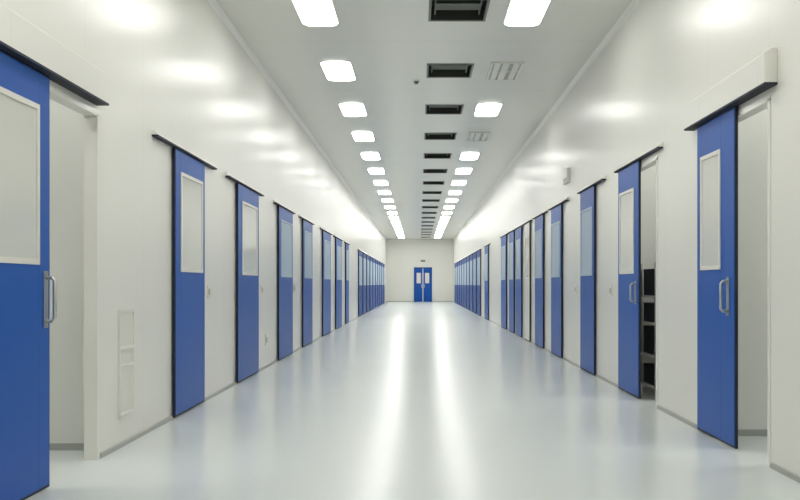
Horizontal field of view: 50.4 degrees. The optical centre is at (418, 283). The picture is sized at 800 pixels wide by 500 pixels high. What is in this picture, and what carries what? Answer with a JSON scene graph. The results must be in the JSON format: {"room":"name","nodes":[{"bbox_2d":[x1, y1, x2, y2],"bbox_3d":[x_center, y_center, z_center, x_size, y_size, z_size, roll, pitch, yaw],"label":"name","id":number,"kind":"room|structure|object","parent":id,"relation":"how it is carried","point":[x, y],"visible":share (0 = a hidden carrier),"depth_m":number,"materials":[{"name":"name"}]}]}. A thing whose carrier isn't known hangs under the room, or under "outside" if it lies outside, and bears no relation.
{"room":"hospital corridor","nodes":[
{"label":"hospital corridor","id":0,"kind":"room"},
{"bbox_2d":[50,99,83,449],"bbox_3d":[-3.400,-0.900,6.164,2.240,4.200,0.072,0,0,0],"label":"doorway","id":1,"kind":"structure","parent":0,"point":[66,125],"depth_m":6.14,"materials":[{"name":"white paint"}]},
{"bbox_2d":[0,0,385,452],"bbox_3d":[-2.240,-0.900,26.600,0.080,4.200,61.200,0,0,0],"label":"wall","id":2,"kind":"structure","parent":0,"point":[174,69],"depth_m":7.84,"materials":[{"name":"paint"}]},
{"bbox_2d":[0,50,56,499],"bbox_3d":[-2.143,-0.013,4.370,0.090,2.403,1.240,0,0,0],"label":"leaf","id":3,"kind":"object","parent":2,"relation":"attached to","point":[24,341],"depth_m":4.70,"materials":[{"name":"blue metal"}]},
{"bbox_2d":[0,86,39,264],"bbox_3d":[-2.163,-0.565,4.395,0.011,0.910,0.890,0,0,0],"label":"window panel","id":4,"kind":"object","parent":3,"relation":"attached to","point":[19,115],"depth_m":4.59,"materials":[{"name":"white"}]},
{"bbox_2d":[0,3,107,102],"bbox_3d":[-2.160,-1.342,4.700,0.080,0.226,2.200,0,0,0],"label":"rail cover","id":5,"kind":"object","parent":2,"relation":"attached to","point":[16,32],"visible":0.8,"depth_m":4.89,"materials":[{"name":"metal"}]},
{"bbox_2d":[0,41,108,105],"bbox_3d":[-2.158,-1.224,4.700,0.084,0.014,2.208,0,0,0],"label":"rail lip","id":6,"kind":"object","parent":2,"relation":"attached to","point":[54,77],"visible":0.89,"depth_m":5.01,"materials":[{"name":"metal"}]},
{"bbox_2d":[50,84,99,459],"bbox_3d":[-2.240,0.005,5.180,0.092,2.390,1.320,0,0,0],"label":"trim","id":7,"kind":"structure","parent":2,"relation":"attached to","point":[91,115],"depth_m":5.80,"materials":[{"name":"white"}]},
{"bbox_2d":[118,309,134,417],"bbox_3d":[-2.192,0.585,6.375,0.016,0.790,0.330,0,0,0],"label":"frame","id":8,"kind":"object","parent":2,"relation":"attached to","point":[120,348],"visible":1,"depth_m":6.26,"materials":[{"name":"white"}]},
{"bbox_2d":[121,312,132,412],"bbox_3d":[-2.197,0.585,6.375,0.005,0.740,0.280,0,0,0],"label":"plate","id":9,"kind":"object","parent":2,"relation":"attached to","point":[126,318],"visible":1,"depth_m":6.38,"materials":[{"name":"white"}]},
{"bbox_2d":[152,129,215,166],"bbox_3d":[-2.176,-1.251,8.025,0.048,0.047,2.050,0,0,0],"label":"rail cover","id":10,"kind":"object","parent":2,"relation":"attached to","point":[153,131],"visible":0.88,"depth_m":7.69,"materials":[{"name":"metal"}]},
{"bbox_2d":[152,134,216,169],"bbox_3d":[-2.174,-1.224,8.025,0.052,0.014,2.058,0,0,0],"label":"rail lip","id":11,"kind":"object","parent":2,"relation":"attached to","point":[156,136],"visible":0.93,"depth_m":7.63,"materials":[{"name":"metal"}]},
{"bbox_2d":[173,147,204,417],"bbox_3d":[-2.176,-0.013,8.075,0.024,2.403,1.050,0,0,0],"label":"leaf","id":12,"kind":"object","parent":2,"relation":"attached to","point":[188,287],"visible":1,"depth_m":7.88,"materials":[{"name":"blue metal"}]},
{"bbox_2d":[181,172,202,272],"bbox_3d":[-2.163,-0.565,8.110,0.011,0.910,0.780,0,0,0],"label":"window panel","id":13,"kind":"object","parent":12,"relation":"attached to","point":[191,187],"depth_m":8.09,"materials":[{"name":"white"}]},
{"bbox_2d":[100,303,383,457],"bbox_3d":[-2.191,1.183,26.600,0.018,0.035,61.200,0,0,0],"label":"baseboard","id":14,"kind":"structure","parent":2,"relation":"attached to","point":[123,443],"depth_m":7.21,"materials":[{"name":"grey plastic"}]},
{"bbox_2d":[225,176,263,195],"bbox_3d":[-2.174,-1.224,10.725,0.052,0.014,2.158,0,0,0],"label":"rail lip","id":15,"kind":"object","parent":2,"relation":"attached to","point":[228,177],"visible":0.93,"depth_m":10.40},
{"bbox_2d":[225,172,263,194],"bbox_3d":[-2.176,-1.251,10.725,0.048,0.047,2.150,0,0,0],"label":"rail cover","id":16,"kind":"object","parent":2,"relation":"attached to","point":[226,173],"visible":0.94,"depth_m":10.32,"materials":[{"name":"metal"}]},
{"bbox_2d":[236,182,258,382],"bbox_3d":[-2.176,-0.013,10.835,0.024,2.403,1.330,0,0,0],"label":"leaf","id":17,"kind":"object","parent":2,"relation":"attached to","point":[247,286],"visible":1,"depth_m":10.60,"materials":[{"name":"blue metal"}]},
{"bbox_2d":[242,201,257,275],"bbox_3d":[-2.163,-0.565,10.890,0.011,0.910,0.980,0,0,0],"label":"window panel","id":18,"kind":"object","parent":17,"relation":"attached to","point":[249,212],"depth_m":10.86,"materials":[{"name":"white"}]},
{"bbox_2d":[278,205,292,360],"bbox_3d":[-2.176,-0.013,13.875,0.024,2.403,1.450,0,0,0],"label":"leaf","id":19,"kind":"object","parent":2,"relation":"attached to","point":[285,284],"visible":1,"depth_m":13.68,"materials":[{"name":"blue metal"}]},
{"bbox_2d":[281,219,292,277],"bbox_3d":[-2.163,-0.565,13.911,0.011,0.910,1.174,0,0,0],"label":"window panel","id":20,"kind":"object","parent":19,"relation":"attached to","point":[286,227],"depth_m":13.89,"materials":[{"name":"blue"}]},
{"bbox_2d":[208,0,386,239],"bbox_3d":[-2.175,-2.975,26.600,0.050,0.050,61.200,0,0,0],"label":"trim","id":21,"kind":"structure","parent":2,"relation":"attached to","point":[214,4],"depth_m":12.48,"materials":[{"name":"white"}]},
{"bbox_2d":[302,219,312,347],"bbox_3d":[-2.176,-0.013,16.600,0.024,2.403,1.400,0,0,0],"label":"leaf","id":22,"kind":"object","parent":2,"relation":"attached to","point":[307,283],"visible":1,"depth_m":16.35,"materials":[{"name":"blue metal"}]},
{"bbox_2d":[305,230,311,278],"bbox_3d":[-2.163,-0.565,16.635,0.011,0.910,1.134,0,0,0],"label":"window panel","id":23,"kind":"object","parent":22,"relation":"attached to","point":[308,236],"depth_m":16.66,"materials":[{"name":"blue"}]},
{"bbox_2d":[322,230,330,336],"bbox_3d":[-2.176,-0.013,20.050,0.024,2.403,1.700,0,0,0],"label":"leaf","id":24,"kind":"object","parent":2,"relation":"attached to","point":[326,283],"visible":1,"depth_m":19.67,"materials":[{"name":"blue metal"}]},
{"bbox_2d":[324,239,330,279],"bbox_3d":[-2.163,-0.565,20.093,0.011,0.910,1.377,0,0,0],"label":"window panel","id":25,"kind":"object","parent":24,"relation":"attached to","point":[327,245],"depth_m":20.11,"materials":[{"name":"blue"}]},
{"bbox_2d":[335,237,341,328],"bbox_3d":[-2.176,-0.013,23.050,0.024,2.403,1.700,0,0,0],"label":"leaf","id":26,"kind":"object","parent":2,"relation":"attached to","point":[338,283],"visible":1,"depth_m":22.57,"materials":[{"name":"blue metal"}]},
{"bbox_2d":[337,245,341,279],"bbox_3d":[-2.163,-0.565,23.093,0.011,0.910,1.377,0,0,0],"label":"window panel","id":27,"kind":"object","parent":26,"relation":"attached to","point":[339,249],"depth_m":23.15,"materials":[{"name":"blue"}]},
{"bbox_2d":[345,243,348,323],"bbox_3d":[-2.176,-0.013,25.750,0.024,2.403,1.100,0,0,0],"label":"leaf","id":28,"kind":"object","parent":2,"relation":"attached to","point":[346,244],"visible":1,"depth_m":25.37,"materials":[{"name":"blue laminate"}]},
{"bbox_2d":[346,250,348,279],"bbox_3d":[-2.163,-0.565,25.777,0.011,0.910,0.891,0,0,0],"label":"window panel","id":29,"kind":"object","parent":28,"relation":"attached to","point":[347,251],"depth_m":25.74,"materials":[{"name":"blue"}]},
{"bbox_2d":[358,250,361,316],"bbox_3d":[-2.176,-0.013,31.525,0.024,2.403,1.850,0,0,0],"label":"leaf","id":30,"kind":"object","parent":2,"relation":"attached to","point":[359,252],"visible":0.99,"depth_m":30.91,"materials":[{"name":"blue metal"}]},
{"bbox_2d":[359,256,361,284],"bbox_3d":[-2.163,-0.485,31.550,0.011,1.070,1.700,0,0,0],"label":"window panel","id":31,"kind":"object","parent":30,"relation":"attached to","point":[360,257],"depth_m":31.46,"materials":[{"name":"blue"}]},
{"bbox_2d":[363,253,365,313],"bbox_3d":[-2.176,-0.013,33.875,0.024,2.403,1.850,0,0,0],"label":"leaf","id":32,"kind":"object","parent":2,"relation":"attached to","point":[364,254],"visible":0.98,"depth_m":33.75,"materials":[{"name":"blue metal"}]},
{"bbox_2d":[363,258,365,284],"bbox_3d":[-2.163,-0.485,33.900,0.011,1.070,1.700,0,0,0],"label":"window panel","id":33,"kind":"object","parent":32,"relation":"attached to","point":[364,259],"depth_m":33.77,"materials":[{"name":"blue"}]},
{"bbox_2d":[366,255,368,312],"bbox_3d":[-2.176,-0.013,36.225,0.024,2.403,1.850,0,0,0],"label":"leaf","id":34,"kind":"object","parent":2,"relation":"attached to","point":[367,256],"visible":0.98,"depth_m":35.72,"materials":[{"name":"blue metal"}]},
{"bbox_2d":[367,260,369,284],"bbox_3d":[-2.163,-0.485,36.250,0.011,1.070,1.700,0,0,0],"label":"window panel","id":35,"kind":"object","parent":34,"relation":"attached to","point":[368,261],"depth_m":36.44,"materials":[{"name":"blue"}]},
{"bbox_2d":[370,257,371,310],"bbox_3d":[-2.176,-0.013,38.575,0.024,2.403,1.850,0,0,0],"label":"leaf","id":36,"kind":"object","parent":2,"relation":"attached to","point":[370,257],"visible":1,"depth_m":38.36,"materials":[{"name":"blue metal"}]},
{"bbox_2d":[370,261,372,284],"bbox_3d":[-2.163,-0.485,38.600,0.011,1.070,1.700,0,0,0],"label":"door window","id":37,"kind":"structure","parent":36,"relation":"attached to","point":[371,263],"depth_m":38.74,"materials":[{"name":"blue"}]},
{"bbox_2d":[375,260,376,307],"bbox_3d":[-2.176,-0.013,43.275,0.024,2.403,1.850,0,0,0],"label":"leaf","id":38,"kind":"object","parent":2,"relation":"attached to","point":[375,260],"visible":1,"depth_m":42.36,"materials":[{"name":"blue metal"}]},
{"bbox_2d":[377,261,378,306],"bbox_3d":[-2.176,-0.013,45.625,0.024,2.403,1.850,0,0,0],"label":"leaf","id":39,"kind":"object","parent":2,"relation":"attached to","point":[377,261],"visible":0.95,"depth_m":44.70,"materials":[{"name":"blue metal"}]},
{"bbox_2d":[26,302,799,499],"bbox_3d":[0.000,1.250,26.600,9.200,0.100,61.400,0,0,0],"label":"floor","id":40,"kind":"structure","parent":0,"point":[401,400],"depth_m":6.64,"materials":[{"name":"plastic"}]},
{"bbox_2d":[641,263,655,400],"bbox_3d":[2.760,0.490,9.010,0.680,1.420,0.580,0,0,0],"label":"storage rack","id":41,"kind":"object","parent":40,"relation":"on","point":[649,274],"visible":0.12,"depth_m":9.02,"materials":[{"name":"silver metal"}]},
{"bbox_2d":[386,239,452,301],"bbox_3d":[0.000,-0.900,57.250,9.200,4.200,0.100,0,0,0],"label":"wall","id":42,"kind":"structure","parent":0,"point":[402,255],"depth_m":57.20,"materials":[{"name":"paint"}]},
{"bbox_2d":[414,267,431,301],"bbox_3d":[0.265,0.040,57.160,1.210,2.320,0.080,0,0,0],"label":"door","id":43,"kind":"structure","parent":42,"relation":"in","point":[414,267],"depth_m":57.12,"materials":[{"name":"metal"}]},
{"bbox_2d":[415,269,421,301],"bbox_3d":[-0.018,0.075,57.155,0.505,2.230,0.070,0,0,0],"label":"leaf","id":44,"kind":"object","parent":43,"relation":"attached to","point":[418,272],"visible":1,"depth_m":57.15,"materials":[{"name":"blue laminate"}]},
{"bbox_2d":[423,269,430,301],"bbox_3d":[0.547,0.075,57.155,0.505,2.230,0.070,0,0,0],"label":"leaf","id":45,"kind":"object","parent":43,"relation":"attached to","point":[426,272],"visible":1,"depth_m":57.15,"materials":[{"name":"blue laminate"}]},
{"bbox_2d":[216,0,632,238],"bbox_3d":[0.000,-3.050,26.600,9.200,0.100,61.400,0,0,0],"label":"ceiling","id":46,"kind":"structure","parent":0,"point":[389,45],"depth_m":12.78,"materials":[{"name":"grey"}]},
{"bbox_2d":[291,0,338,24],"bbox_3d":[-1.130,-2.995,9.300,0.430,0.010,1.110,0,0,0],"label":"housing","id":47,"kind":"object","parent":46,"relation":"attached to","point":[291,0],"visible":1,"depth_m":9.33,"materials":[{"name":"white"}]},
{"bbox_2d":[293,0,337,25],"bbox_3d":[-1.130,-2.987,9.300,0.400,0.006,1.080,0,0,0],"label":"diffuser","id":48,"kind":"object","parent":47,"relation":"attached to","point":[311,12],"visible":1,"depth_m":9.34,"materials":[{"name":"white"}]},
{"bbox_2d":[320,60,355,79],"bbox_3d":[-1.130,-2.995,11.950,0.430,0.010,1.110,0,0,0],"label":"housing","id":49,"kind":"object","parent":46,"relation":"attached to","point":[324,60],"visible":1,"depth_m":11.53,"materials":[{"name":"white"}]},
{"bbox_2d":[321,61,354,80],"bbox_3d":[-1.130,-2.987,11.950,0.400,0.006,1.080,0,0,0],"label":"diffuser","id":50,"kind":"object","parent":49,"relation":"attached to","point":[334,70],"visible":1,"depth_m":11.88,"materials":[{"name":"white"}]},
{"bbox_2d":[338,102,366,115],"bbox_3d":[-1.130,-2.995,14.600,0.430,0.010,1.110,0,0,0],"label":"housing","id":51,"kind":"object","parent":46,"relation":"attached to","point":[343,102],"visible":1,"depth_m":14.10,"materials":[{"name":"white"}]},
{"bbox_2d":[339,103,365,115],"bbox_3d":[-1.130,-2.987,14.600,0.400,0.006,1.080,0,0,0],"label":"diffuser","id":52,"kind":"object","parent":51,"relation":"attached to","point":[348,109],"visible":1,"depth_m":14.53,"materials":[{"name":"white"}]},
{"bbox_2d":[351,131,374,140],"bbox_3d":[-1.130,-2.995,17.250,0.430,0.010,1.110,0,0,0],"label":"housing","id":53,"kind":"object","parent":46,"relation":"attached to","point":[353,131],"visible":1,"depth_m":16.72,"materials":[{"name":"white"}]},
{"bbox_2d":[352,132,373,140],"bbox_3d":[-1.130,-2.987,17.250,0.400,0.006,1.080,0,0,0],"label":"diffuser","id":54,"kind":"object","parent":53,"relation":"attached to","point":[358,136],"visible":1,"depth_m":17.20,"materials":[{"name":"white"}]},
{"bbox_2d":[423,181,444,184],"bbox_3d":[0.430,-3.084,25.200,0.646,0.192,0.756,0,0,0],"label":"return grille","id":55,"kind":"object","parent":46,"relation":"in","point":[424,182],"depth_m":25.55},
{"bbox_2d":[423,169,447,172],"bbox_3d":[0.430,-3.084,22.550,0.646,0.192,0.756,0,0,0],"label":"return grille","id":56,"kind":"object","parent":46,"relation":"in","point":[424,170],"depth_m":22.90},
{"bbox_2d":[423,153,451,158],"bbox_3d":[0.430,-3.084,19.900,0.646,0.192,0.756,0,0,0],"label":"return grille","id":57,"kind":"object","parent":46,"relation":"in","point":[426,155],"depth_m":20.26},
{"bbox_2d":[424,133,456,139],"bbox_3d":[0.430,-3.084,17.250,0.646,0.192,0.756,0,0,0],"label":"return grille","id":58,"kind":"object","parent":46,"relation":"in","point":[427,136],"depth_m":17.60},
{"bbox_2d":[425,105,463,113],"bbox_3d":[0.430,-3.084,14.600,0.646,0.192,0.756,0,0,0],"label":"return grille","id":59,"kind":"object","parent":46,"relation":"in","point":[429,109],"depth_m":14.95,"materials":[{"name":"metal"}]},
{"bbox_2d":[426,64,473,77],"bbox_3d":[0.430,-3.084,11.950,0.646,0.192,0.756,0,0,0],"label":"return grille","id":60,"kind":"object","parent":46,"relation":"in","point":[433,70],"depth_m":12.30,"materials":[{"name":"metal"}]},
{"bbox_2d":[428,0,489,21],"bbox_3d":[0.430,-3.084,9.300,0.646,0.192,0.756,0,0,0],"label":"return grille","id":61,"kind":"object","parent":46,"relation":"in","point":[439,10],"depth_m":9.63,"materials":[{"name":"metal"}]},
{"bbox_2d":[466,132,490,140],"bbox_3d":[1.200,-2.990,17.250,0.440,0.020,0.950,0,0,0],"label":"air diffuser","id":62,"kind":"object","parent":46,"relation":"in","point":[472,136],"depth_m":17.18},
{"bbox_2d":[474,102,502,115],"bbox_3d":[1.180,-2.995,14.600,0.430,0.010,1.110,0,0,0],"label":"housing","id":63,"kind":"object","parent":46,"relation":"attached to","point":[483,102],"visible":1,"depth_m":14.16,"materials":[{"name":"white"}]},
{"bbox_2d":[475,103,501,115],"bbox_3d":[1.180,-2.987,14.600,0.400,0.006,1.080,0,0,0],"label":"diffuser","id":64,"kind":"object","parent":63,"relation":"attached to","point":[483,109],"visible":1,"depth_m":14.53,"materials":[{"name":"white"}]},
{"bbox_2d":[486,62,523,79],"bbox_3d":[1.200,-2.990,11.950,0.440,0.020,0.950,0,0,0],"label":"air diffuser","id":65,"kind":"object","parent":46,"relation":"in","point":[497,70],"depth_m":11.92,"materials":[{"name":"metal"}]},
{"bbox_2d":[503,0,550,25],"bbox_3d":[1.180,-2.995,9.300,0.430,0.010,1.110,0,0,0],"label":"housing","id":66,"kind":"object","parent":46,"relation":"attached to","point":[510,0],"visible":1,"depth_m":9.34,"materials":[{"name":"white"}]},
{"bbox_2d":[505,0,549,25],"bbox_3d":[1.180,-2.987,9.300,0.400,0.006,1.080,0,0,0],"label":"diffuser","id":67,"kind":"object","parent":66,"relation":"attached to","point":[521,12],"visible":1,"depth_m":9.34,"materials":[{"name":"white"}]},
{"bbox_2d":[453,0,799,475],"bbox_3d":[2.350,-0.900,26.600,0.080,4.200,61.200,0,0,0],"label":"wall","id":68,"kind":"structure","parent":0,"point":[632,99],"depth_m":8.03,"materials":[{"name":"paint"}]},
{"bbox_2d":[460,260,461,305],"bbox_3d":[2.286,-0.049,46.525,0.024,2.473,1.850,0,0,0],"label":"leaf","id":69,"kind":"object","parent":68,"relation":"attached to","point":[461,260],"visible":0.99,"depth_m":45.60,"materials":[{"name":"blue metal"}]},
{"bbox_2d":[464,257,466,308],"bbox_3d":[2.286,-0.049,41.825,0.024,2.473,1.850,0,0,0],"label":"leaf","id":70,"kind":"object","parent":68,"relation":"attached to","point":[465,259],"visible":1,"depth_m":41.56,"materials":[{"name":"blue metal"}]},
{"bbox_2d":[467,256,469,309],"bbox_3d":[2.286,-0.049,39.475,0.024,2.473,1.850,0,0,0],"label":"leaf","id":71,"kind":"object","parent":68,"relation":"attached to","point":[468,257],"visible":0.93,"depth_m":39.05,"materials":[{"name":"blue metal"}]},
{"bbox_2d":[470,254,472,311],"bbox_3d":[2.286,-0.049,37.125,0.024,2.473,1.850,0,0,0],"label":"leaf","id":72,"kind":"object","parent":68,"relation":"attached to","point":[471,255],"visible":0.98,"depth_m":36.81,"materials":[{"name":"blue metal"}]},
{"bbox_2d":[473,252,476,313],"bbox_3d":[2.286,-0.049,34.775,0.024,2.473,1.850,0,0,0],"label":"leaf","id":73,"kind":"object","parent":68,"relation":"attached to","point":[475,253],"visible":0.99,"depth_m":34.21,"materials":[{"name":"blue metal"}]},
{"bbox_2d":[473,259,475,284],"bbox_3d":[2.272,-0.485,34.800,0.011,1.070,1.700,0,0,0],"label":"window panel","id":74,"kind":"object","parent":73,"relation":"attached to","point":[474,260],"depth_m":34.84,"materials":[{"name":"blue"}]},
{"bbox_2d":[477,249,480,315],"bbox_3d":[2.286,-0.049,32.425,0.024,2.473,1.850,0,0,0],"label":"leaf","id":75,"kind":"object","parent":68,"relation":"attached to","point":[478,251],"visible":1,"depth_m":31.95,"materials":[{"name":"blue metal"}]},
{"bbox_2d":[477,257,479,284],"bbox_3d":[2.272,-0.485,32.450,0.011,1.070,1.700,0,0,0],"label":"window panel","id":76,"kind":"object","parent":75,"relation":"attached to","point":[478,258],"depth_m":32.50,"materials":[{"name":"blue"}]},
{"bbox_2d":[485,245,488,319],"bbox_3d":[2.286,-0.049,28.750,0.024,2.473,1.500,0,0,0],"label":"leaf","id":77,"kind":"object","parent":68,"relation":"attached to","point":[487,246],"visible":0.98,"depth_m":28.22,"materials":[{"name":"blue metal"}]},
{"bbox_2d":[485,253,487,280],"bbox_3d":[2.272,-0.565,28.788,0.011,0.910,1.215,0,0,0],"label":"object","id":78,"kind":"structure","parent":77,"relation":"attached to","point":[486,255],"depth_m":28.65,"materials":[{"name":"blue"}]},
{"bbox_2d":[501,235,506,328],"bbox_3d":[2.286,-0.049,22.900,0.024,2.473,1.400,0,0,0],"label":"leaf","id":79,"kind":"object","parent":68,"relation":"attached to","point":[504,238],"visible":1,"depth_m":22.61,"materials":[{"name":"blue metal"}]},
{"bbox_2d":[501,246,504,279],"bbox_3d":[2.272,-0.565,22.935,0.011,0.910,1.134,0,0,0],"label":"window panel","id":80,"kind":"object","parent":79,"relation":"attached to","point":[502,247],"depth_m":22.89,"materials":[{"name":"blue"}]},
{"bbox_2d":[509,230,514,332],"bbox_3d":[2.286,-0.049,20.950,0.024,2.473,1.100,0,0,0],"label":"leaf","id":81,"kind":"object","parent":68,"relation":"attached to","point":[511,234],"visible":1,"depth_m":20.67,"materials":[{"name":"blue metal"}]},
{"bbox_2d":[509,242,512,279],"bbox_3d":[2.272,-0.565,20.977,0.011,0.910,0.891,0,0,0],"label":"window panel","id":82,"kind":"object","parent":81,"relation":"attached to","point":[511,243],"depth_m":20.91,"materials":[{"name":"blue"}]},
{"bbox_2d":[516,226,521,336],"bbox_3d":[2.286,-0.049,19.450,0.024,2.473,1.100,0,0,0],"label":"leaf","id":83,"kind":"object","parent":68,"relation":"attached to","point":[518,230],"visible":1,"depth_m":19.23,"materials":[{"name":"blue metal"}]},
{"bbox_2d":[516,238,520,278],"bbox_3d":[2.272,-0.565,19.477,0.011,0.910,0.891,0,0,0],"label":"window panel","id":84,"kind":"object","parent":83,"relation":"attached to","point":[518,242],"depth_m":19.43,"materials":[{"name":"blue"}]},
{"bbox_2d":[525,222,530,341],"bbox_3d":[2.286,-0.049,17.900,0.024,2.473,0.800,0,0,0],"label":"leaf","id":85,"kind":"object","parent":68,"relation":"attached to","point":[527,225],"visible":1,"depth_m":17.65,"materials":[{"name":"white metal"}]},
{"bbox_2d":[525,235,528,278],"bbox_3d":[2.272,-0.565,17.920,0.011,0.910,0.648,0,0,0],"label":"window panel","id":86,"kind":"object","parent":85,"relation":"attached to","point":[527,236],"depth_m":17.82,"materials":[{"name":"white"}]},
{"bbox_2d":[535,214,543,348],"bbox_3d":[2.286,-0.049,16.150,0.024,2.473,1.100,0,0,0],"label":"leaf","id":87,"kind":"object","parent":68,"relation":"attached to","point":[539,221],"visible":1,"depth_m":15.91,"materials":[{"name":"blue metal"}]},
{"bbox_2d":[535,229,541,277],"bbox_3d":[2.272,-0.565,16.177,0.011,0.910,0.891,0,0,0],"label":"window panel","id":88,"kind":"object","parent":87,"relation":"attached to","point":[538,234],"depth_m":16.18,"materials":[{"name":"blue"}]},
{"bbox_2d":[453,0,640,239],"bbox_3d":[2.285,-2.975,26.600,0.050,0.050,61.200,0,0,0],"label":"trim","id":89,"kind":"structure","parent":68,"relation":"attached to","point":[634,3],"depth_m":12.47,"materials":[{"name":"white"}]},
{"bbox_2d":[551,204,562,357],"bbox_3d":[2.286,-0.049,14.125,0.024,2.473,1.050,0,0,0],"label":"leaf","id":90,"kind":"object","parent":68,"relation":"attached to","point":[557,212],"visible":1,"depth_m":13.88,"materials":[{"name":"blue metal"}]},
{"bbox_2d":[551,221,559,277],"bbox_3d":[2.272,-0.565,14.151,0.011,0.910,0.850,0,0,0],"label":"window panel","id":91,"kind":"object","parent":90,"relation":"attached to","point":[555,228],"depth_m":14.17,"materials":[{"name":"blue"}]},
{"bbox_2d":[563,168,569,184],"bbox_3d":[2.283,-1.670,13.175,0.055,0.220,0.350,0,0,0],"label":"emergency light","id":92,"kind":"object","parent":68,"relation":"attached to","point":[566,172],"visible":1,"depth_m":13.03,"materials":[{"name":"white"}]},
{"bbox_2d":[580,185,595,374],"bbox_3d":[2.286,-0.049,11.525,0.024,2.473,0.950,0,0,0],"label":"leaf","id":93,"kind":"object","parent":68,"relation":"attached to","point":[587,197],"visible":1,"depth_m":11.34,"materials":[{"name":"blue metal"}]},
{"bbox_2d":[581,206,591,275],"bbox_3d":[2.272,-0.565,11.549,0.011,0.910,0.770,0,0,0],"label":"window panel","id":94,"kind":"object","parent":93,"relation":"attached to","point":[586,215],"depth_m":11.54,"materials":[{"name":"blue"}]},
{"bbox_2d":[453,301,799,482],"bbox_3d":[2.301,1.183,26.600,0.018,0.035,61.200,0,0,0],"label":"baseboard","id":95,"kind":"structure","parent":68,"relation":"attached to","point":[791,475],"depth_m":7.51,"materials":[{"name":"grey plastic"}]},
{"bbox_2d":[618,160,640,398],"bbox_3d":[2.253,-0.049,9.260,0.090,2.473,0.920,0,0,0],"label":"leaf","id":96,"kind":"object","parent":68,"relation":"attached to","point":[629,313],"depth_m":9.09,"materials":[{"name":"blue metal"}]},
{"bbox_2d":[619,188,633,273],"bbox_3d":[2.272,-0.565,9.310,0.011,0.910,0.640,0,0,0],"label":"window panel","id":97,"kind":"object","parent":96,"relation":"attached to","point":[626,199],"depth_m":9.32,"materials":[{"name":"white"}]},
{"bbox_2d":[614,147,662,172],"bbox_3d":[2.284,-1.294,8.950,0.052,0.014,1.808,0,0,0],"label":"rail lip","id":98,"kind":"object","parent":68,"relation":"attached to","point":[656,149],"visible":0.86,"depth_m":8.65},
{"bbox_2d":[615,142,662,170],"bbox_3d":[2.286,-1.321,8.950,0.048,0.047,1.800,0,0,0],"label":"rail cover","id":99,"kind":"object","parent":68,"relation":"attached to","point":[661,143],"visible":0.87,"depth_m":8.63,"materials":[{"name":"metal"}]},
{"bbox_2d":[641,155,657,407],"bbox_3d":[2.350,-0.025,8.775,0.092,2.450,1.110,0,0,0],"label":"trim","id":100,"kind":"structure","parent":68,"relation":"attached to","point":[652,161],"depth_m":8.25,"materials":[{"name":"white"}]},
{"bbox_2d":[697,106,737,448],"bbox_3d":[2.253,-0.049,6.540,0.090,2.473,0.840,0,0,0],"label":"leaf","id":101,"kind":"object","parent":68,"relation":"attached to","point":[717,333],"depth_m":6.37,"materials":[{"name":"blue metal"}]},
{"bbox_2d":[700,149,720,269],"bbox_3d":[2.272,-0.565,6.635,0.011,0.910,0.450,0,0,0],"label":"window panel","id":102,"kind":"object","parent":101,"relation":"attached to","point":[710,164],"depth_m":6.63,"materials":[{"name":"white"}]},
{"bbox_2d":[685,48,776,127],"bbox_3d":[2.270,-1.412,6.310,0.080,0.226,1.660,0,0,0],"label":"rail cover","id":103,"kind":"object","parent":68,"relation":"attached to","point":[763,68],"visible":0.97,"depth_m":5.99,"materials":[{"name":"metal"}]},
{"bbox_2d":[684,82,777,130],"bbox_3d":[2.268,-1.294,6.310,0.084,0.014,1.668,0,0,0],"label":"rail lip","id":104,"kind":"object","parent":68,"relation":"attached to","point":[763,87],"visible":0.93,"depth_m":6.03,"materials":[{"name":"metal"}]},
{"bbox_2d":[738,94,770,466],"bbox_3d":[2.350,-0.025,6.115,0.092,2.450,1.070,0,0,0],"label":"trim","id":105,"kind":"structure","parent":68,"relation":"attached to","point":[764,103],"depth_m":5.60,"materials":[{"name":"white"}]},
{"bbox_2d":[641,165,655,391],"bbox_3d":[3.455,-0.900,9.524,2.130,4.200,0.072,0,0,0],"label":"wall partition","id":106,"kind":"structure","parent":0,"point":[648,176],"depth_m":9.50,"materials":[{"name":"white paint"}]},
{"bbox_2d":[738,109,766,435],"bbox_3d":[3.455,-0.900,6.744,2.130,4.200,0.072,0,0,0],"label":"doorway","id":107,"kind":"structure","parent":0,"point":[752,131],"depth_m":6.72,"materials":[{"name":"white paint"}]},
{"bbox_3d":[-1.130,-2.995,19.900,0.430,0.010,1.110,0,0,0],"label":"housing","id":108,"kind":"object","parent":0,"visible":0},
{"bbox_2d":[361,153,379,159],"bbox_3d":[-1.130,-2.987,19.900,0.400,0.006,1.080,0,0,0],"label":"diffuser","id":109,"kind":"object","parent":108,"relation":"attached to","point":[366,156],"visible":1,"depth_m":19.89,"materials":[{"name":"white"}]},
{"bbox_3d":[1.180,-2.995,19.900,0.430,0.010,1.110,0,0,0],"label":"housing","id":110,"kind":"object","parent":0,"visible":0},
{"bbox_2d":[460,153,478,159],"bbox_3d":[1.180,-2.987,19.900,0.400,0.006,1.080,0,0,0],"label":"diffuser","id":111,"kind":"object","parent":110,"relation":"attached to","point":[464,156],"visible":1,"depth_m":19.89,"materials":[{"name":"white"}]},
{"bbox_3d":[-1.130,-2.995,22.550,0.430,0.010,1.110,0,0,0],"label":"housing","id":112,"kind":"object","parent":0,"visible":0},
{"bbox_2d":[368,169,384,173],"bbox_3d":[-1.130,-2.987,22.550,0.400,0.006,1.080,0,0,0],"label":"diffuser","id":113,"kind":"object","parent":112,"relation":"attached to","point":[371,171],"visible":1,"depth_m":22.54,"materials":[{"name":"white"}]},
{"bbox_3d":[1.180,-2.995,22.550,0.430,0.010,1.110,0,0,0],"label":"housing","id":114,"kind":"object","parent":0,"visible":0},
{"bbox_2d":[455,169,471,173],"bbox_3d":[1.180,-2.987,22.550,0.400,0.006,1.080,0,0,0],"label":"diffuser","id":115,"kind":"object","parent":114,"relation":"attached to","point":[458,171],"visible":1,"depth_m":22.54,"materials":[{"name":"white"}]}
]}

